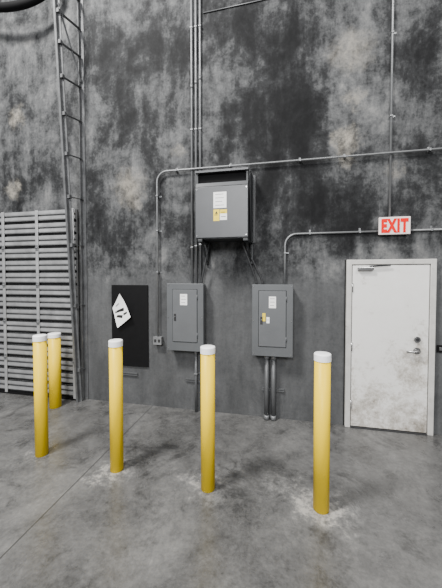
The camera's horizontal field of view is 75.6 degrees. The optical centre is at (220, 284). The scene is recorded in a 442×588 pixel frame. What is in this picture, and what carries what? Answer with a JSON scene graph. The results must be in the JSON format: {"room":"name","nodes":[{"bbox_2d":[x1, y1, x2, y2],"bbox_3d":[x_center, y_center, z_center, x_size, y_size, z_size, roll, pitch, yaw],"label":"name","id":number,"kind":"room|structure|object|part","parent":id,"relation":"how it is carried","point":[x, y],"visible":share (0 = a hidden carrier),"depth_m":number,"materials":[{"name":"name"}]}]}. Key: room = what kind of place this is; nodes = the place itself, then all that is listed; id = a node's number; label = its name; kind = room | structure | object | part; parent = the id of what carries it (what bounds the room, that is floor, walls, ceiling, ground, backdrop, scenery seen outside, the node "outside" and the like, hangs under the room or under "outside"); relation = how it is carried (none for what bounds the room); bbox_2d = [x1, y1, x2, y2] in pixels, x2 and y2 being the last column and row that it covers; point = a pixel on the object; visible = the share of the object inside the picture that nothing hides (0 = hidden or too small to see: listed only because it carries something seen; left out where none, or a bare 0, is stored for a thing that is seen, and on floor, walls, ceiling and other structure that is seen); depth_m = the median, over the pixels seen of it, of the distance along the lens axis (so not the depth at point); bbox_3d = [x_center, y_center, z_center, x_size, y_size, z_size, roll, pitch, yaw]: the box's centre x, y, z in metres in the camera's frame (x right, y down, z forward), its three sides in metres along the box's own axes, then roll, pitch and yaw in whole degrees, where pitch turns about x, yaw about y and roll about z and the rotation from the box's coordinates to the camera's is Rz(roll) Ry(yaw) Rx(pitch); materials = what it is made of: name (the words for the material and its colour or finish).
{"room":"warehouse interior","nodes":[
{"label":"warehouse interior","id":0,"kind":"room"},
{"bbox_2d":[0,0,441,434],"bbox_3d":[0.348,-2.633,3.989,17.000,9.100,0.250,0,2,12],"label":"wall","id":1,"kind":"structure","parent":0,"point":[281,80],"depth_m":3.93,"materials":[{"name":"concrete"}]},
{"bbox_2d":[0,0,44,12],"bbox_3d":[-3.735,-4.660,4.484,2.846,1.128,0.353,0,2,12],"label":"cable bundle","id":2,"kind":"object","parent":1,"relation":"attached to","point":[16,5],"visible":1,"depth_m":4.20,"materials":[{"name":"black rubber"}]},
{"bbox_2d":[0,208,79,399],"bbox_3d":[-3.707,0.306,4.742,3.000,2.980,0.110,0,2,12],"label":"door","id":3,"kind":"structure","parent":1,"relation":"in","point":[34,274],"depth_m":4.57,"materials":[{"name":"metal"}]},
{"bbox_2d":[53,0,88,402],"bbox_3d":[-2.206,-1.986,4.117,0.118,7.603,0.589,0,2,12],"label":"ladder","id":4,"kind":"object","parent":1,"relation":"attached to","point":[57,13],"visible":1,"depth_m":4.32,"materials":[{"name":"metal"}]},
{"bbox_2d":[112,285,148,366],"bbox_3d":[-1.374,0.613,4.303,0.595,1.226,0.023,0,2,12],"label":"backboard","id":5,"kind":"object","parent":1,"relation":"attached to","point":[134,332],"visible":0.8,"depth_m":4.28,"materials":[{"name":"black paint"}]},
{"bbox_2d":[113,294,129,327],"bbox_3d":[-1.493,0.388,4.277,0.347,0.518,0.035,1,2,19],"label":"paper notice","id":6,"kind":"object","parent":5,"relation":"attached to","point":[120,310],"visible":1,"depth_m":4.29,"materials":[{"name":"white paper"}]},
{"bbox_2d":[123,372,137,375],"bbox_3d":[-1.381,1.347,4.324,0.250,0.040,0.025,0,2,12],"label":"channel","id":7,"kind":"object","parent":1,"relation":"attached to","point":[124,373],"visible":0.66,"depth_m":4.32,"materials":[{"name":"metal"}]},
{"bbox_2d":[153,336,162,344],"bbox_3d":[-0.921,0.811,4.183,0.128,0.120,0.083,0,2,12],"label":"outlet box","id":8,"kind":"object","parent":1,"relation":"attached to","point":[156,340],"visible":1,"depth_m":4.15,"materials":[{"name":"metal"}]},
{"bbox_2d":[167,283,205,351],"bbox_3d":[-0.487,0.448,4.027,0.533,0.942,0.187,0,2,12],"label":"electrical panel","id":9,"kind":"object","parent":1,"relation":"attached to","point":[186,303],"visible":0.88,"depth_m":3.95,"materials":[{"name":"grey metal"}]},
{"bbox_3d":[-0.503,0.427,3.952,0.352,0.725,0.010,0,2,12],"label":"door","id":10,"kind":"part","parent":9,"relation":"part of","materials":[{"name":"grey metal"}]},
{"bbox_2d":[201,242,209,283],"bbox_3d":[-0.216,-0.300,3.928,0.138,0.582,0.025,1,2,27],"label":"conduit","id":11,"kind":"object","parent":9,"relation":"attached to","point":[208,242],"visible":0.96,"depth_m":3.92,"materials":[{"name":"grey metal"}]},
{"bbox_2d":[190,0,193,283],"bbox_3d":[-0.412,-3.297,3.981,0.038,6.572,0.041,0,2,12],"label":"conduit","id":12,"kind":"object","parent":1,"relation":"attached to","point":[191,26],"visible":0.94,"depth_m":4.00,"materials":[{"name":"metal"}]},
{"bbox_2d":[185,378,200,381],"bbox_3d":[-0.373,1.375,4.112,0.287,0.040,0.025,0,2,12],"label":"channel","id":13,"kind":"object","parent":1,"relation":"attached to","point":[187,379],"visible":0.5,"depth_m":4.12,"materials":[{"name":"metal"}]},
{"bbox_2d":[194,0,197,283],"bbox_3d":[-0.351,-3.297,3.968,0.038,6.572,0.041,0,2,12],"label":"conduit","id":14,"kind":"object","parent":1,"relation":"attached to","point":[195,25],"visible":0.96,"depth_m":3.98,"materials":[{"name":"metal"}]},
{"bbox_2d":[194,352,200,411],"bbox_3d":[-0.339,1.360,4.078,0.085,0.908,0.076,0,2,12],"label":"conduit","id":15,"kind":"object","parent":1,"relation":"attached to","point":[196,373],"visible":0.81,"depth_m":4.05,"materials":[{"name":"metal"}]},
{"bbox_2d":[198,0,201,283],"bbox_3d":[-0.291,-3.296,3.956,0.038,6.572,0.041,0,2,12],"label":"conduit","id":16,"kind":"object","parent":1,"relation":"attached to","point":[199,25],"visible":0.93,"depth_m":3.96,"materials":[{"name":"metal"}]},
{"bbox_2d":[198,239,208,263],"bbox_3d":[-0.223,-0.438,3.823,0.060,0.299,0.429,0,2,12],"label":"wall bracket","id":17,"kind":"object","parent":1,"relation":"attached to","point":[202,241],"visible":0.82,"depth_m":3.84,"materials":[{"name":"grey metal"}]},
{"bbox_3d":[-0.223,-0.570,3.819,0.060,0.034,0.429,0,2,12],"label":"arm","id":18,"kind":"part","parent":17,"relation":"part of"},
{"bbox_2d":[195,167,250,241],"bbox_3d":[0.039,-1.025,3.721,0.673,0.878,0.369,0,2,12],"label":"transformer","id":19,"kind":"object","parent":17,"relation":"on","point":[222,196],"visible":0.88,"depth_m":3.56,"materials":[{"name":"grey metal"}]},
{"bbox_2d":[196,170,248,183],"bbox_3d":[0.043,-1.363,3.731,0.665,0.143,0.330,0,2,12],"label":"vent","id":20,"kind":"object","parent":19,"relation":"attached to","point":[232,176],"depth_m":3.59,"materials":[{"name":"grey metal"}]},
{"bbox_3d":[0.040,-1.441,3.713,0.673,0.045,0.362,0,2,12],"label":"lid","id":21,"kind":"part","parent":19,"relation":"part of","materials":[{"name":"grey metal"}]},
{"bbox_2d":[196,180,249,188],"bbox_3d":[0.041,-1.268,3.720,0.661,0.052,0.358,0,2,12],"label":"hood","id":22,"kind":"object","parent":19,"relation":"attached to","point":[224,183],"depth_m":3.56,"materials":[{"name":"grey metal"}]},
{"bbox_2d":[203,0,262,13],"bbox_3d":[0.564,-3.779,3.774,1.663,0.048,0.014,0,2,12],"label":"conduit","id":23,"kind":"object","parent":1,"relation":"attached to","point":[256,0],"visible":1,"depth_m":3.85,"materials":[{"name":"metal"}]},
{"bbox_2d":[243,238,253,263],"bbox_3d":[0.358,-0.434,3.700,0.090,0.299,0.429,0,2,12],"label":"wall bracket","id":24,"kind":"object","parent":1,"relation":"attached to","point":[247,241],"visible":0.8,"depth_m":3.80,"materials":[{"name":"grey metal"}]},
{"bbox_3d":[0.343,-0.567,3.699,0.060,0.034,0.429,0,2,12],"label":"arm","id":25,"kind":"part","parent":24,"relation":"part of"},
{"bbox_3d":[0.422,-0.422,3.884,0.040,0.264,0.044,0,2,12],"label":"wall plate","id":26,"kind":"part","parent":24,"relation":"part of","materials":[{"name":"grey metal"}]},
{"bbox_2d":[249,170,255,242],"bbox_3d":[0.412,-1.025,3.723,0.051,0.918,0.329,0,2,12],"label":"bracket","id":27,"kind":"object","parent":1,"relation":"attached to","point":[252,178],"visible":1,"depth_m":3.86,"materials":[{"name":"grey metal"}]},
{"bbox_3d":[0.393,-1.025,3.727,0.012,0.918,0.329,0,2,12],"label":"plate","id":28,"kind":"part","parent":27,"relation":"part of","materials":[{"name":"grey metal"}]},
{"bbox_2d":[264,356,269,419],"bbox_3d":[0.617,1.370,3.855,0.078,0.900,0.078,0,2,12],"label":"conduit","id":29,"kind":"object","parent":1,"relation":"attached to","point":[266,358],"visible":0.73,"depth_m":3.83,"materials":[{"name":"metal"}]},
{"bbox_2d":[252,284,292,357],"bbox_3d":[0.681,0.463,3.780,0.526,0.942,0.187,0,2,12],"label":"electrical panel","id":30,"kind":"object","parent":1,"relation":"attached to","point":[272,304],"visible":1,"depth_m":3.70,"materials":[{"name":"grey metal"}]},
{"bbox_2d":[242,241,256,283],"bbox_3d":[0.382,-0.292,3.802,0.205,0.589,0.026,0,2,2],"label":"conduit","id":31,"kind":"object","parent":30,"relation":"attached to","point":[245,251],"visible":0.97,"depth_m":3.79,"materials":[{"name":"grey metal"}]},
{"bbox_2d":[244,242,262,283],"bbox_3d":[0.437,-0.293,3.810,0.258,0.589,0.026,0,2,14],"label":"conduit","id":32,"kind":"object","parent":30,"relation":"attached to","point":[255,266],"visible":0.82,"depth_m":3.79,"materials":[{"name":"grey metal"}]},
{"bbox_3d":[0.665,0.441,3.705,0.347,0.726,0.010,0,2,12],"label":"door","id":33,"kind":"part","parent":30,"relation":"part of","materials":[{"name":"grey metal"}]},
{"bbox_2d":[262,387,283,391],"bbox_3d":[0.707,1.423,3.885,0.296,0.040,0.025,0,2,12],"label":"channel","id":34,"kind":"object","parent":1,"relation":"attached to","point":[277,389],"visible":0.68,"depth_m":3.86,"materials":[{"name":"metal"}]},
{"bbox_2d":[270,356,276,420],"bbox_3d":[0.706,1.371,3.836,0.078,0.900,0.078,0,2,12],"label":"conduit","id":35,"kind":"object","parent":1,"relation":"attached to","point":[273,359],"visible":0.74,"depth_m":3.81,"materials":[{"name":"metal"}]},
{"bbox_2d":[156,147,441,336],"bbox_3d":[3.603,-0.436,3.199,9.278,2.435,0.066,0,2,12],"label":"conduit","id":36,"kind":"object","parent":1,"relation":"attached to","point":[428,149],"visible":0.99,"depth_m":3.87,"materials":[{"name":"metal"}]},
{"bbox_2d":[284,228,377,284],"bbox_3d":[1.410,-0.358,3.680,1.170,0.728,0.038,0,2,12],"label":"conduit","id":37,"kind":"object","parent":1,"relation":"attached to","point":[359,231],"visible":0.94,"depth_m":3.72,"materials":[{"name":"metal"}]},
{"bbox_2d":[343,259,436,435],"bbox_3d":[2.087,0.757,3.529,1.032,2.148,0.113,0,2,12],"label":"door","id":38,"kind":"structure","parent":1,"relation":"in","point":[390,306],"depth_m":3.54,"materials":[{"name":"paint"}]},
{"bbox_3d":[1.959,-0.237,3.508,0.241,0.036,0.008,0,2,11],"label":"closer arm","id":39,"kind":"part","parent":38,"relation":"part of","materials":[{"name":"grey metal"}]},
{"bbox_3d":[2.326,0.807,3.455,0.144,0.032,0.064,0,2,12],"label":"lever","id":40,"kind":"part","parent":38,"relation":"part of","materials":[{"name":"metal"}]},
{"bbox_2d":[388,0,396,216],"bbox_3d":[2.100,-3.692,3.440,0.066,5.752,0.038,0,2,12],"label":"conduit","id":41,"kind":"object","parent":1,"relation":"attached to","point":[391,116],"visible":0.95,"depth_m":3.48,"materials":[{"name":"metal"}]},
{"bbox_2d":[378,216,410,234],"bbox_3d":[2.119,-0.724,3.498,0.347,0.213,0.079,0,2,12],"label":"exit sign","id":42,"kind":"object","parent":1,"relation":"attached to","point":[386,225],"visible":1,"depth_m":3.46,"materials":[{"name":"plastic"}]},
{"bbox_2d":[410,226,441,230],"bbox_3d":[5.156,-0.667,2.878,5.910,0.066,0.038,0,2,12],"label":"conduit","id":43,"kind":"object","parent":1,"relation":"attached to","point":[431,228],"visible":0.91,"depth_m":3.43,"materials":[{"name":"metal"}]},
{"bbox_2d":[436,345,441,352],"bbox_3d":[2.662,0.774,3.456,0.080,0.090,0.019,0,2,12],"label":"wall switch","id":44,"kind":"object","parent":1,"relation":"attached to","point":[439,347],"visible":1,"depth_m":3.46,"materials":[{"name":"black plastic"}]},
{"bbox_2d":[0,393,441,587],"bbox_3d":[-0.713,2.006,-0.897,17.000,0.100,10.000,0,2,12],"label":"floor","id":45,"kind":"structure","parent":0,"point":[67,520],"depth_m":2.43,"materials":[{"name":"concrete"}]},
{"bbox_2d":[32,334,48,457],"bbox_3d":[-1.953,1.189,3.091,0.136,1.307,0.136,0,2,12],"label":"bollard","id":46,"kind":"object","parent":45,"relation":"on","point":[40,374],"visible":1,"depth_m":3.04,"materials":[{"name":"yellow plastic"}]},
{"bbox_2d":[47,332,61,408],"bbox_3d":[-2.467,1.260,4.234,0.174,1.102,0.174,0,2,12],"label":"bollard","id":47,"kind":"object","parent":45,"relation":"on","point":[54,338],"visible":1,"depth_m":4.17,"materials":[{"name":"yellow plastic"}]},
{"bbox_2d":[108,339,123,472],"bbox_3d":[-1.046,1.196,2.848,0.136,1.307,0.136,0,2,12],"label":"bollard","id":48,"kind":"object","parent":45,"relation":"on","point":[115,346],"visible":1,"depth_m":2.80,"materials":[{"name":"yellow plastic"}]},
{"bbox_2d":[200,345,214,492],"bbox_3d":[-0.119,1.203,2.590,0.136,1.307,0.136,0,2,12],"label":"bollard","id":49,"kind":"object","parent":45,"relation":"on","point":[207,352],"visible":1,"depth_m":2.54,"materials":[{"name":"yellow plastic"}]},
{"bbox_2d":[313,351,330,514],"bbox_3d":[0.834,1.210,2.359,0.136,1.307,0.136,0,2,12],"label":"bollard","id":50,"kind":"object","parent":45,"relation":"on","point":[322,360],"visible":1,"depth_m":2.31,"materials":[{"name":"yellow plastic"}]}
]}

